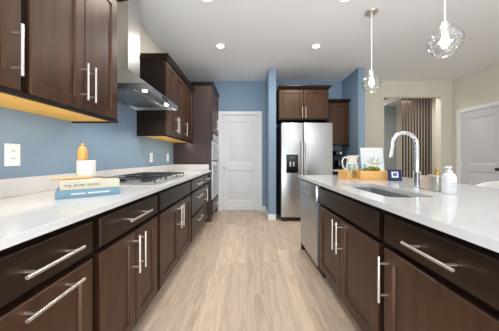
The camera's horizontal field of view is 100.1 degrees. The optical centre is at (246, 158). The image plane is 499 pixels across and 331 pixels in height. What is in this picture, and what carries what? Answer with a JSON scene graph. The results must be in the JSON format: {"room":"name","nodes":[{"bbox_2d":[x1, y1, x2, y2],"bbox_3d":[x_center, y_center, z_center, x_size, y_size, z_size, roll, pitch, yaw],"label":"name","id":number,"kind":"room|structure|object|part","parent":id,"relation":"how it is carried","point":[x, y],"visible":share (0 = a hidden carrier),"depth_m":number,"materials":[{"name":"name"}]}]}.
{"room":"kitchen","nodes":[
{"label":"kitchen","id":0,"kind":"room"},
{"bbox_2d":[0,23,173,178],"bbox_3d":[-1.360,-0.263,1.093,0.120,2.775,6.986,0,0,0],"label":"wall","id":1,"kind":"structure","parent":0,"point":[48,145],"depth_m":1.57,"materials":[{"name":"paint"}]},
{"bbox_2d":[4,143,19,165],"bbox_3d":[-1.295,-0.018,1.156,0.009,0.124,0.078,0,0,0],"label":"wall outlet","id":2,"kind":"object","parent":1,"relation":"attached to","point":[11,151],"visible":1,"depth_m":1.15,"materials":[{"name":"white plastic"}]},
{"bbox_2d":[10,148,16,153],"bbox_3d":[-1.293,-0.038,1.156,0.003,0.032,0.034,0,0,0],"label":"socket","id":3,"kind":"object","parent":2,"relation":"attached to","point":[12,150],"depth_m":1.16,"materials":[{"name":"grey plastic"}]},
{"bbox_2d":[10,156,16,160],"bbox_3d":[-1.293,0.002,1.156,0.003,0.032,0.034,0,0,0],"label":"socket","id":4,"kind":"object","parent":2,"relation":"attached to","point":[12,158],"depth_m":1.16,"materials":[{"name":"grey plastic"}]},
{"bbox_2d":[0,0,24,97],"bbox_3d":[-1.100,-0.738,0.599,0.396,0.955,0.599,0,0,0],"label":"upper cabinet","id":5,"kind":"object","parent":1,"relation":"attached to","point":[12,31],"visible":1,"depth_m":0.84,"materials":[{"name":"brown wood"}]},
{"bbox_3d":[-0.926,-0.437,0.845,0.048,0.210,0.012,0,0,0],"label":"handle","id":6,"kind":"part","parent":5,"relation":"part of","materials":[{"name":"silver metal"}]},
{"bbox_2d":[0,0,127,122],"bbox_3d":[-1.100,-0.738,1.248,0.396,0.955,0.694,0,0,0],"label":"upper cabinet","id":7,"kind":"object","parent":1,"relation":"attached to","point":[71,45],"visible":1,"depth_m":1.16,"materials":[{"name":"brown wood"}]},
{"bbox_3d":[-0.960,-0.715,1.071,0.020,0.866,0.307,0,0,0],"label":"door","id":8,"kind":"part","parent":7,"relation":"part of","materials":[{"name":"brown wood"}]},
{"bbox_3d":[-0.926,-0.437,1.196,0.048,0.210,0.012,0,0,0],"label":"handle","id":9,"kind":"part","parent":7,"relation":"part of","materials":[{"name":"silver metal"}]},
{"bbox_3d":[-0.926,-0.437,1.256,0.048,0.210,0.012,0,0,0],"label":"handle","id":10,"kind":"part","parent":7,"relation":"part of","materials":[{"name":"silver metal"}]},
{"bbox_3d":[-0.960,-0.715,1.381,0.020,0.866,0.307,0,0,0],"label":"door","id":11,"kind":"part","parent":7,"relation":"part of","materials":[{"name":"brown wood"}]},
{"bbox_2d":[117,0,177,109],"bbox_3d":[-1.051,-1.105,2.070,0.488,1.089,0.760,0,0,0],"label":"range hood","id":12,"kind":"object","parent":1,"relation":"attached to","point":[133,92],"visible":0.86,"depth_m":1.97,"materials":[{"name":"silver metal"}]},
{"bbox_2d":[137,53,185,140],"bbox_3d":[-1.100,-0.738,2.768,0.396,0.955,0.704,0,0,0],"label":"upper cabinet","id":13,"kind":"object","parent":1,"relation":"attached to","point":[160,71],"visible":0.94,"depth_m":2.46,"materials":[{"name":"brown wood"}]},
{"bbox_3d":[-1.101,-1.188,2.768,0.393,0.055,0.704,0,0,0],"label":"crown moulding","id":14,"kind":"part","parent":13,"relation":"part of","materials":[{"name":"brown wood"}]},
{"bbox_3d":[-0.960,-0.715,2.632,0.020,0.866,0.312,0,0,0],"label":"door","id":15,"kind":"part","parent":13,"relation":"part of","materials":[{"name":"brown wood"}]},
{"bbox_3d":[-0.960,-0.715,2.948,0.020,0.866,0.312,0,0,0],"label":"door","id":16,"kind":"part","parent":13,"relation":"part of","materials":[{"name":"brown wood"}]},
{"bbox_2d":[163,77,195,142],"bbox_3d":[-1.100,-0.738,3.400,0.396,0.955,0.556,0,0,0],"label":"upper cabinet","id":17,"kind":"object","parent":1,"relation":"attached to","point":[188,88],"visible":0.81,"depth_m":3.37,"materials":[{"name":"brown wood"}]},
{"bbox_3d":[-0.960,-0.715,3.400,0.020,0.866,0.525,0,0,0],"label":"door","id":18,"kind":"part","parent":17,"relation":"part of","materials":[{"name":"brown wood"}]},
{"bbox_3d":[-1.101,-1.188,3.400,0.393,0.055,0.556,0,0,0],"label":"crown moulding","id":19,"kind":"part","parent":17,"relation":"part of","materials":[{"name":"brown wood"}]},
{"bbox_2d":[132,210,361,330],"bbox_3d":[2.390,1.165,2.300,7.620,0.080,9.400,0,0,0],"label":"floor","id":20,"kind":"structure","parent":0,"point":[242,270],"depth_m":1.85,"materials":[{"name":"brown wood"}]},
{"bbox_2d":[0,217,91,330],"bbox_3d":[-0.956,0.683,0.700,0.673,0.884,0.459,0,0,0],"label":"base cabinet","id":21,"kind":"object","parent":20,"relation":"on","point":[46,279],"visible":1,"depth_m":0.71,"materials":[{"name":"brown wood"}]},
{"bbox_3d":[-0.684,0.721,0.700,0.032,0.572,0.416,0,0,0],"label":"door","id":22,"kind":"part","parent":21,"relation":"part of","materials":[{"name":"brown wood"}]},
{"bbox_3d":[-0.644,0.341,0.700,0.048,0.012,0.210,0,0,0],"label":"handle","id":23,"kind":"part","parent":21,"relation":"part of","materials":[{"name":"silver metal"}]},
{"bbox_3d":[-0.644,0.465,0.700,0.048,0.012,0.210,0,0,0],"label":"handle","id":24,"kind":"part","parent":21,"relation":"part of","materials":[{"name":"silver metal"}]},
{"bbox_2d":[90,193,156,330],"bbox_3d":[-0.956,0.683,1.258,0.673,0.884,0.653,0,0,0],"label":"base cabinet","id":25,"kind":"object","parent":20,"relation":"on","point":[123,255],"visible":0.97,"depth_m":1.16,"materials":[{"name":"brown wood"}]},
{"bbox_3d":[-0.684,0.721,1.104,0.032,0.572,0.302,0,0,0],"label":"door","id":26,"kind":"part","parent":25,"relation":"part of","materials":[{"name":"brown wood"}]},
{"bbox_3d":[-0.684,0.341,1.258,0.032,0.136,0.610,0,0,0],"label":"drawer","id":27,"kind":"part","parent":25,"relation":"part of","materials":[{"name":"brown wood"}]},
{"bbox_3d":[-0.644,0.560,1.224,0.048,0.220,0.012,0,0,0],"label":"handle","id":28,"kind":"part","parent":25,"relation":"part of","materials":[{"name":"silver metal"}]},
{"bbox_3d":[-0.644,0.341,1.258,0.048,0.012,0.250,0,0,0],"label":"handle","id":29,"kind":"part","parent":25,"relation":"part of","materials":[{"name":"silver metal"}]},
{"bbox_3d":[-0.684,0.721,1.412,0.032,0.572,0.302,0,0,0],"label":"door","id":30,"kind":"part","parent":25,"relation":"part of","materials":[{"name":"brown wood"}]},
{"bbox_3d":[-0.644,0.560,1.292,0.048,0.220,0.012,0,0,0],"label":"handle","id":31,"kind":"part","parent":25,"relation":"part of","materials":[{"name":"silver metal"}]},
{"bbox_2d":[155,181,190,291],"bbox_3d":[-0.956,0.683,2.043,0.673,0.884,0.913,0,0,0],"label":"base cabinet","id":32,"kind":"object","parent":20,"relation":"on","point":[173,214],"visible":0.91,"depth_m":1.88,"materials":[{"name":"brown wood"}]},
{"bbox_3d":[-0.684,0.721,1.824,0.032,0.572,0.432,0,0,0],"label":"door","id":33,"kind":"part","parent":32,"relation":"part of","materials":[{"name":"brown wood"}]},
{"bbox_3d":[-0.644,0.560,2.009,0.048,0.220,0.012,0,0,0],"label":"handle","id":34,"kind":"part","parent":32,"relation":"part of","materials":[{"name":"silver metal"}]},
{"bbox_3d":[-0.644,0.560,2.077,0.048,0.220,0.012,0,0,0],"label":"handle","id":35,"kind":"part","parent":32,"relation":"part of","materials":[{"name":"silver metal"}]},
{"bbox_3d":[-0.684,0.721,2.262,0.032,0.572,0.432,0,0,0],"label":"door","id":36,"kind":"part","parent":32,"relation":"part of","materials":[{"name":"brown wood"}]},
{"bbox_2d":[188,175,203,240],"bbox_3d":[-0.956,0.683,2.881,0.673,0.884,0.758,0,0,0],"label":"base cabinet","id":37,"kind":"object","parent":20,"relation":"on","point":[197,190],"visible":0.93,"depth_m":2.78,"materials":[{"name":"brown wood"}]},
{"bbox_3d":[-0.684,0.574,2.881,0.032,0.278,0.715,0,0,0],"label":"drawer","id":38,"kind":"part","parent":37,"relation":"part of","materials":[{"name":"brown wood"}]},
{"bbox_3d":[-0.684,0.341,2.881,0.032,0.136,0.715,0,0,0],"label":"drawer","id":39,"kind":"part","parent":37,"relation":"part of","materials":[{"name":"brown wood"}]},
{"bbox_3d":[-0.684,0.873,2.881,0.032,0.268,0.715,0,0,0],"label":"drawer","id":40,"kind":"part","parent":37,"relation":"part of","materials":[{"name":"brown wood"}]},
{"bbox_2d":[174,82,218,221],"bbox_3d":[-0.926,-0.103,4.048,0.731,2.456,0.821,0,0,0],"label":"tall cabinet","id":41,"kind":"object","parent":20,"relation":"on","point":[205,96],"visible":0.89,"depth_m":3.68,"materials":[{"name":"brown wood"}]},
{"bbox_3d":[-0.939,-1.304,4.048,0.707,0.055,0.821,0,0,0],"label":"crown moulding","id":42,"kind":"part","parent":41,"relation":"part of","materials":[{"name":"brown wood"}]},
{"bbox_3d":[-0.619,-0.868,3.881,0.020,0.785,0.374,0,0,0],"label":"door","id":43,"kind":"part","parent":41,"relation":"part of","materials":[{"name":"brown wood"}]},
{"bbox_3d":[-0.619,0.892,4.070,0.020,0.225,0.752,0,0,0],"label":"drawer","id":44,"kind":"part","parent":41,"relation":"part of","materials":[{"name":"brown wood"}]},
{"bbox_2d":[212,133,219,199],"bbox_3d":[-0.867,0.145,4.070,0.626,1.201,0.710,0,0,0],"label":"wall oven","id":45,"kind":"object","parent":41,"relation":"in","point":[215,144],"visible":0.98,"depth_m":3.88,"materials":[{"name":"grey metal"}]},
{"bbox_3d":[-0.617,0.395,4.070,0.026,0.690,0.710,0,0,0],"label":"oven door","id":46,"kind":"part","parent":45,"relation":"part of","materials":[{"name":"silver metal"}]},
{"bbox_3d":[-0.617,-0.138,4.070,0.026,0.345,0.710,0,0,0],"label":"microwave door","id":47,"kind":"part","parent":45,"relation":"part of","materials":[{"name":"silver metal"}]},
{"bbox_3d":[-0.620,-0.385,4.070,0.020,0.130,0.710,0,0,0],"label":"control panel","id":48,"kind":"part","parent":45,"relation":"part of","materials":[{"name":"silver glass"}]},
{"bbox_3d":[-0.619,-0.868,4.259,0.020,0.785,0.374,0,0,0],"label":"door","id":49,"kind":"part","parent":41,"relation":"part of","materials":[{"name":"brown wood"}]},
{"bbox_2d":[202,173,209,221],"bbox_3d":[-0.956,0.683,3.470,0.673,0.884,0.416,0,0,0],"label":"base cabinet","id":50,"kind":"object","parent":20,"relation":"on","point":[206,176],"visible":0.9,"depth_m":3.45,"materials":[{"name":"brown wood"}]},
{"bbox_3d":[-0.684,0.721,3.470,0.032,0.572,0.373,0,0,0],"label":"door","id":51,"kind":"part","parent":50,"relation":"part of","materials":[{"name":"brown wood"}]},
{"bbox_3d":[-0.684,0.341,3.470,0.032,0.136,0.373,0,0,0],"label":"drawer","id":52,"kind":"part","parent":50,"relation":"part of","materials":[{"name":"brown wood"}]},
{"bbox_2d":[276,122,332,221],"bbox_3d":[1.062,0.239,4.034,0.915,1.772,0.802,0,0,0],"label":"refrigerator","id":53,"kind":"object","parent":20,"relation":"on","point":[301,148],"visible":0.77,"depth_m":3.70,"materials":[{"name":"grey metal"}]},
{"bbox_3d":[0.800,0.210,3.731,0.391,1.680,0.062,0,0,0],"label":"freezer door","id":54,"kind":"part","parent":53,"relation":"part of","materials":[{"name":"silver metal"}]},
{"bbox_3d":[0.965,0.100,3.669,0.024,0.831,0.072,0,0,0],"label":"handle","id":55,"kind":"part","parent":53,"relation":"part of","materials":[{"name":"silver metal"}]},
{"bbox_3d":[1.035,0.100,3.669,0.024,0.831,0.072,0,0,0],"label":"handle","id":56,"kind":"part","parent":53,"relation":"part of","materials":[{"name":"silver metal"}]},
{"bbox_3d":[1.262,0.210,3.731,0.516,1.680,0.062,0,0,0],"label":"fridge door","id":57,"kind":"part","parent":53,"relation":"part of","materials":[{"name":"silver metal"}]},
{"bbox_2d":[300,179,325,277],"bbox_3d":[0.957,0.685,2.262,0.622,0.880,0.594,0,0,0],"label":"dishwasher","id":58,"kind":"object","parent":20,"relation":"on","point":[310,203],"visible":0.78,"depth_m":2.16,"materials":[{"name":"grey metal"}]},
{"bbox_3d":[0.673,0.337,2.262,0.050,0.159,0.594,0,0,0],"label":"control panel","id":59,"kind":"part","parent":58,"relation":"part of","materials":[{"name":"silver metal"}]},
{"bbox_3d":[0.677,0.720,2.262,0.042,0.600,0.594,0,0,0],"label":"door","id":60,"kind":"part","parent":58,"relation":"part of","materials":[{"name":"silver metal"}]},
{"bbox_2d":[319,187,386,330],"bbox_3d":[0.959,0.683,1.502,0.678,0.884,0.911,0,0,0],"label":"base cabinet","id":61,"kind":"object","parent":20,"relation":"on","point":[351,230],"visible":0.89,"depth_m":1.31,"materials":[{"name":"brown wood"}]},
{"bbox_3d":[0.684,0.721,1.720,0.032,0.572,0.431,0,0,0],"label":"door","id":62,"kind":"part","parent":61,"relation":"part of","materials":[{"name":"brown wood"}]},
{"bbox_3d":[0.644,0.560,1.536,0.048,0.220,0.012,0,0,0],"label":"handle","id":63,"kind":"part","parent":61,"relation":"part of","materials":[{"name":"silver metal"}]},
{"bbox_3d":[0.644,0.560,1.468,0.048,0.220,0.012,0,0,0],"label":"handle","id":64,"kind":"part","parent":61,"relation":"part of","materials":[{"name":"silver metal"}]},
{"bbox_3d":[0.684,0.721,1.284,0.032,0.572,0.431,0,0,0],"label":"door","id":65,"kind":"part","parent":61,"relation":"part of","materials":[{"name":"brown wood"}]},
{"bbox_2d":[402,98,431,177],"bbox_3d":[4.360,-0.262,5.350,0.800,2.774,0.040,0,0,0],"label":"slatted screen","id":66,"kind":"object","parent":20,"relation":"on","point":[402,98],"visible":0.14,"depth_m":5.34,"materials":[{"name":"brown wood"}]},
{"bbox_2d":[377,211,498,330],"bbox_3d":[0.956,0.683,0.741,0.673,0.884,0.608,0,0,0],"label":"base cabinet","id":67,"kind":"object","parent":20,"relation":"on","point":[435,280],"visible":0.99,"depth_m":0.75,"materials":[{"name":"brown wood"}]},
{"bbox_3d":[0.644,0.575,0.993,0.048,0.220,0.012,0,0,0],"label":"handle","id":68,"kind":"part","parent":67,"relation":"part of","materials":[{"name":"silver metal"}]},
{"bbox_3d":[0.644,0.341,0.741,0.048,0.012,0.210,0,0,0],"label":"handle","id":69,"kind":"part","parent":67,"relation":"part of","materials":[{"name":"silver metal"}]},
{"bbox_3d":[0.684,0.721,0.741,0.032,0.572,0.565,0,0,0],"label":"door","id":70,"kind":"part","parent":67,"relation":"part of","materials":[{"name":"brown wood"}]},
{"bbox_2d":[475,181,498,187],"bbox_3d":[2.029,0.661,1.720,0.440,0.931,0.430,0,0,0],"label":"counter stool","id":71,"kind":"object","parent":20,"relation":"on","point":[493,184],"visible":0.03,"depth_m":1.86,"materials":[{"name":"white"}]},
{"bbox_3d":[1.044,0.683,1.096,0.752,0.884,2.992,0,0,0],"label":"panelling","id":72,"kind":"object","parent":20,"relation":"on","visible":0},
{"bbox_2d":[298,175,498,252],"bbox_3d":[1.194,0.225,1.103,1.112,0.030,3.005,0,0,0],"label":"countertop","id":73,"kind":"structure","parent":72,"relation":"on","point":[471,215],"depth_m":0.97,"materials":[{"name":"white stone"}]},
{"bbox_2d":[341,155,358,169],"bbox_3d":[1.192,0.086,2.407,0.181,0.247,0.136,0,0,30],"label":"pitcher","id":74,"kind":"object","parent":73,"relation":"on","point":[351,163],"visible":0.68,"depth_m":2.36,"materials":[{"name":"white ceramic"}]},
{"bbox_2d":[338,169,387,179],"bbox_3d":[1.170,0.155,2.116,0.400,0.108,0.218,0,0,0],"label":"serving tray","id":75,"kind":"object","parent":73,"relation":"on","point":[360,174],"visible":0.81,"depth_m":2.02,"materials":[{"name":"brown wood"}]},
{"bbox_2d":[363,166,379,170],"bbox_3d":[1.262,0.141,2.110,0.142,0.117,0.114,0,0,0],"label":"arrangement","id":76,"kind":"object","parent":75,"relation":"in","point":[370,168],"visible":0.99,"depth_m":2.07,"materials":[{"name":"green plant"}]},
{"bbox_2d":[360,148,383,170],"bbox_3d":[1.405,0.046,2.343,0.250,0.326,0.057,0,0,0],"label":"sign","id":77,"kind":"object","parent":73,"relation":"on","point":[373,157],"visible":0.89,"depth_m":2.34,"materials":[{"name":"white paper"}]},
{"bbox_2d":[367,156,380,165],"bbox_3d":[1.423,0.028,2.339,0.160,0.111,0.001,0,-8,0],"label":"print","id":78,"kind":"object","parent":77,"relation":"attached to","point":[372,159],"depth_m":2.34},
{"bbox_2d":[353,187,410,196],"bbox_3d":[0.895,0.338,1.430,0.310,0.194,0.660,0,0,0],"label":"sink","id":79,"kind":"object","parent":73,"relation":"in","point":[369,189],"visible":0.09,"depth_m":1.60,"materials":[{"name":"silver metal"}]},
{"bbox_2d":[387,170,401,180],"bbox_3d":[1.365,0.158,1.932,0.120,0.104,0.022,0,0,4],"label":"card stand","id":80,"kind":"object","parent":73,"relation":"on","point":[393,175],"visible":1,"depth_m":1.93,"materials":[{"name":"blue"}]},
{"bbox_2d":[386,131,431,188],"bbox_3d":[1.140,0.009,1.470,0.314,0.401,0.060,0,0,0],"label":"faucet","id":81,"kind":"object","parent":73,"relation":"on","point":[417,176],"visible":0.94,"depth_m":1.46,"materials":[{"name":"silver metal"}]},
{"bbox_3d":[1.110,-0.050,1.470,0.197,0.283,0.027,0,0,0],"label":"spout","id":82,"kind":"part","parent":81,"relation":"part of","materials":[{"name":"silver metal"}]},
{"bbox_2d":[423,175,428,189],"bbox_3d":[1.225,0.164,1.400,0.074,0.092,0.074,0,0,0],"label":"candle jar","id":83,"kind":"object","parent":73,"relation":"on","point":[425,177],"visible":0.38,"depth_m":1.39,"materials":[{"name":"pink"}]},
{"bbox_2d":[429,169,441,191],"bbox_3d":[1.215,0.138,1.335,0.078,0.144,0.078,0,0,0],"label":"soap dispenser","id":84,"kind":"object","parent":73,"relation":"on","point":[435,180],"visible":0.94,"depth_m":1.32,"materials":[{"name":"silver glass"}]},
{"bbox_2d":[442,166,456,194],"bbox_3d":[1.185,0.128,1.229,0.073,0.163,0.055,0,0,0],"label":"soap bottle","id":85,"kind":"object","parent":73,"relation":"on","point":[449,179],"visible":1,"depth_m":1.21,"materials":[{"name":"white plastic"}]},
{"bbox_3d":[1.785,0.683,4.128,0.474,0.884,0.663,0,0,0],"label":"base cabinet","id":86,"kind":"object","parent":20,"relation":"on","visible":0},
{"bbox_3d":[1.780,0.225,4.143,0.490,0.030,0.645,0,0,0],"label":"countertop","id":87,"kind":"structure","parent":86,"relation":"on","visible":0},
{"bbox_2d":[333,151,344,168],"bbox_3d":[1.745,0.035,3.999,0.170,0.350,0.222,0,0,0],"label":"coffee maker","id":88,"kind":"object","parent":87,"relation":"on","point":[337,155],"visible":0.82,"depth_m":3.92,"materials":[{"name":"black plastic"}]},
{"bbox_3d":[-0.956,0.683,0.034,0.673,0.884,0.868,0,0,0],"label":"base cabinet","id":89,"kind":"object","parent":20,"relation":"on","visible":0},
{"bbox_2d":[0,164,210,250],"bbox_3d":[-0.968,0.175,1.639,0.660,0.130,4.079,0,0,0],"label":"countertop","id":90,"kind":"structure","parent":89,"relation":"on","point":[29,209],"depth_m":1.04,"materials":[{"name":"white stone"}]},
{"bbox_2d":[55,187,119,199],"bbox_3d":[-0.935,0.190,1.237,0.285,0.040,0.236,0,0,-39],"label":"book","id":91,"kind":"object","parent":90,"relation":"on","point":[59,194],"visible":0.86,"depth_m":1.13,"materials":[{"name":"blue paper"}]},
{"bbox_2d":[60,176,119,190],"bbox_3d":[-0.929,0.145,1.244,0.265,0.048,0.226,0,0,-38],"label":"book","id":92,"kind":"object","parent":91,"relation":"on","point":[90,183],"visible":1,"depth_m":1.16,"materials":[{"name":"beige paper"}]},
{"bbox_2d":[76,160,95,175],"bbox_3d":[-0.992,0.068,1.290,0.098,0.107,0.098,0,0,0],"label":"mortar","id":93,"kind":"object","parent":92,"relation":"on","point":[83,168],"visible":0.76,"depth_m":1.25,"materials":[{"name":"white ceramic"}]},
{"bbox_2d":[77,143,87,160],"bbox_3d":[-1.013,0.003,1.288,0.050,0.190,0.050,0,0,0],"label":"pestle","id":94,"kind":"object","parent":93,"relation":"in","point":[82,153],"visible":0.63,"depth_m":1.27,"materials":[{"name":"brown wood"}]},
{"bbox_2d":[51,176,125,179],"bbox_3d":[-0.927,0.112,1.242,0.350,0.017,0.064,0,0,-43],"label":"spatula","id":95,"kind":"object","parent":92,"relation":"on","point":[73,177],"visible":1,"depth_m":1.20,"materials":[{"name":"brown wood"}]},
{"bbox_3d":[-0.989,0.112,1.184,0.180,0.017,0.017,0,0,-43],"label":"handle","id":96,"kind":"part","parent":95,"relation":"part of","materials":[{"name":"brown wood"}]},
{"bbox_3d":[-0.861,0.115,1.303,0.170,0.013,0.064,0,0,-43],"label":"blade","id":97,"kind":"part","parent":95,"relation":"part of","materials":[{"name":"grey metal"}]},
{"bbox_2d":[117,172,185,184],"bbox_3d":[-0.972,0.185,2.055,0.516,0.050,0.800,0,0,0],"label":"gas cooktop","id":98,"kind":"object","parent":90,"relation":"in","point":[142,178],"visible":0.83,"depth_m":1.86,"materials":[{"name":"silver metal"}]},
{"bbox_2d":[266,68,275,213],"bbox_3d":[0.463,-0.263,4.138,0.134,2.775,0.656,0,0,0],"label":"wall","id":99,"kind":"structure","parent":0,"point":[271,75],"depth_m":3.81,"materials":[{"name":"blue paint"}]},
{"bbox_2d":[265,206,275,219],"bbox_3d":[0.456,1.073,4.122,0.149,0.105,0.655,0,0,0],"label":"baseboard","id":100,"kind":"structure","parent":99,"relation":"attached to","point":[269,216],"depth_m":3.79,"materials":[{"name":"white paint"}]},
{"bbox_2d":[140,0,498,105],"bbox_3d":[2.390,-1.700,2.300,7.620,0.100,9.400,0,0,0],"label":"ceiling","id":101,"kind":"structure","parent":0,"point":[258,36],"depth_m":2.83,"materials":[{"name":"white paint"}]},
{"bbox_2d":[201,0,214,3],"bbox_3d":[-0.410,-1.645,2.140,0.170,0.010,0.170,0,0,0],"label":"recessed light","id":102,"kind":"object","parent":101,"relation":"in","point":[203,1],"visible":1,"depth_m":2.19,"materials":[{"name":"white paint"}]},
{"bbox_2d":[215,43,225,48],"bbox_3d":[-0.390,-1.645,3.070,0.170,0.010,0.170,0,0,0],"label":"recessed light","id":103,"kind":"object","parent":101,"relation":"in","point":[217,45],"visible":1,"depth_m":3.06,"materials":[{"name":"white paint"}]},
{"bbox_2d":[310,43,321,48],"bbox_3d":[1.015,-1.645,3.070,0.170,0.010,0.170,0,0,0],"label":"recessed light","id":104,"kind":"object","parent":101,"relation":"in","point":[315,45],"visible":1,"depth_m":3.07,"materials":[{"name":"white paint"}]},
{"bbox_2d":[337,0,350,3],"bbox_3d":[1.010,-1.645,2.140,0.170,0.010,0.170,0,0,0],"label":"recessed light","id":105,"kind":"object","parent":101,"relation":"in","point":[338,1],"visible":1,"depth_m":2.19,"materials":[{"name":"white paint"}]},
{"bbox_2d":[362,7,381,89],"bbox_3d":[1.396,-1.201,2.340,0.198,0.898,0.198,0,0,0],"label":"pendant light","id":106,"kind":"object","parent":101,"relation":"hanging from","point":[371,11],"visible":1,"depth_m":2.33,"materials":[{"name":"silver metal"}]},
{"bbox_3d":[1.396,-1.299,2.340,0.010,0.648,0.010,0,0,0],"label":"rod","id":107,"kind":"part","parent":106,"relation":"part of","materials":[{"name":"white plastic"}]},
{"bbox_2d":[369,70,374,78],"bbox_3d":[1.396,-0.935,2.340,0.060,0.090,0.060,0,0,0],"label":"socket","id":108,"kind":"object","parent":106,"relation":"attached to","point":[371,73],"depth_m":2.32,"materials":[{"name":"silver metal"}]},
{"bbox_2d":[384,98,401,104],"bbox_3d":[3.745,-1.462,5.640,0.890,0.374,0.040,0,0,0],"label":"trim","id":109,"kind":"structure","parent":101,"relation":"attached to","point":[387,101],"depth_m":5.62,"materials":[{"name":"white paint"}]},
{"bbox_2d":[427,0,464,55],"bbox_3d":[1.396,-1.191,1.474,0.198,0.918,0.198,0,0,0],"label":"pendant light","id":110,"kind":"object","parent":101,"relation":"hanging from","point":[445,26],"visible":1,"depth_m":1.46,"materials":[{"name":"clear glass"}]},
{"bbox_2d":[439,20,450,35],"bbox_3d":[1.396,-0.915,1.474,0.060,0.090,0.060,0,0,0],"label":"socket","id":111,"kind":"object","parent":110,"relation":"attached to","point":[445,26],"depth_m":1.46,"materials":[{"name":"silver metal"}]},
{"bbox_3d":[1.396,-1.289,1.474,0.010,0.668,0.010,0,0,0],"label":"rod","id":112,"kind":"part","parent":110,"relation":"part of","materials":[{"name":"white plastic"}]},
{"bbox_3d":[1.396,-0.834,1.474,0.048,0.074,0.048,0,0,0],"label":"bulb","id":113,"kind":"part","parent":110,"relation":"part of","materials":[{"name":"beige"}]},
{"bbox_3d":[1.396,-0.829,1.474,0.198,0.193,0.198,0,0,0],"label":"lamp shade","id":114,"kind":"part","parent":110,"relation":"part of","materials":[{"name":"clear glass"}]},
{"bbox_2d":[190,81,451,210],"bbox_3d":[1.540,-0.263,4.526,5.680,2.775,0.120,0,0,0],"label":"wall","id":115,"kind":"structure","parent":0,"point":[440,90],"depth_m":4.47,"materials":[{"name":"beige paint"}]},
{"bbox_2d":[218,111,261,210],"bbox_3d":[-0.150,0.062,4.492,0.940,2.125,0.168,0,0,0],"label":"door","id":116,"kind":"structure","parent":115,"relation":"in","point":[239,132],"depth_m":4.48,"materials":[{"name":"white paint"}]},
{"bbox_2d":[276,85,331,123],"bbox_3d":[1.052,-1.008,4.108,0.964,0.615,0.703,0,0,0],"label":"upper cabinet","id":117,"kind":"object","parent":115,"relation":"attached to","point":[294,103],"visible":0.92,"depth_m":3.81,"materials":[{"name":"brown wood"}]},
{"bbox_3d":[0.807,-0.985,3.815,0.442,0.526,0.020,0,0,0],"label":"door","id":118,"kind":"part","parent":117,"relation":"part of","materials":[{"name":"brown wood"}]},
{"bbox_3d":[1.052,-1.288,4.110,0.964,0.055,0.700,0,0,0],"label":"crown moulding","id":119,"kind":"part","parent":117,"relation":"part of","materials":[{"name":"brown wood"}]},
{"bbox_3d":[1.253,-0.985,3.815,0.442,0.526,0.020,0,0,0],"label":"door","id":120,"kind":"part","parent":117,"relation":"part of","materials":[{"name":"brown wood"}]},
{"bbox_2d":[323,99,350,146],"bbox_3d":[1.790,-0.700,4.268,0.459,0.910,0.396,0,0,0],"label":"upper cabinet","id":121,"kind":"object","parent":115,"relation":"attached to","point":[338,109],"visible":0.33,"depth_m":4.13,"materials":[{"name":"brown wood"}]},
{"bbox_3d":[1.790,-0.677,4.128,0.428,0.821,0.020,0,0,0],"label":"door","id":122,"kind":"part","parent":121,"relation":"part of","materials":[{"name":"brown wood"}]},
{"bbox_3d":[1.790,-1.127,4.269,0.459,0.055,0.393,0,0,0],"label":"crown moulding","id":123,"kind":"part","parent":121,"relation":"part of","materials":[{"name":"brown wood"}]},
{"bbox_2d":[342,68,364,169],"bbox_3d":[2.088,-0.263,4.138,0.117,2.775,0.656,0,0,0],"label":"wall","id":124,"kind":"structure","parent":0,"point":[352,85],"depth_m":3.91,"materials":[{"name":"blue paint"}]},
{"bbox_2d":[384,106,395,170],"bbox_3d":[4.300,-0.263,6.650,3.800,2.775,0.100,0,0,0],"label":"wall","id":125,"kind":"structure","parent":0,"point":[389,111],"depth_m":6.60,"materials":[{"name":"grey paint"}]},
{"bbox_2d":[396,98,435,177],"bbox_3d":[4.870,-0.263,5.900,0.300,2.775,1.400,0,0,0],"label":"wall","id":126,"kind":"structure","parent":0,"point":[399,107],"depth_m":5.86,"materials":[{"name":"beige paint"}]},
{"bbox_2d":[452,63,498,173],"bbox_3d":[4.440,-0.263,1.093,0.120,2.775,6.986,0,0,0],"label":"wall","id":127,"kind":"structure","parent":0,"point":[480,87],"depth_m":4.04,"materials":[{"name":"beige paint"}]},
{"bbox_2d":[456,101,498,185],"bbox_3d":[4.406,0.062,3.925,0.168,2.125,0.870,0,0,0],"label":"door","id":128,"kind":"structure","parent":127,"relation":"in","point":[477,127],"depth_m":3.98,"materials":[{"name":"white paint"}]}
]}

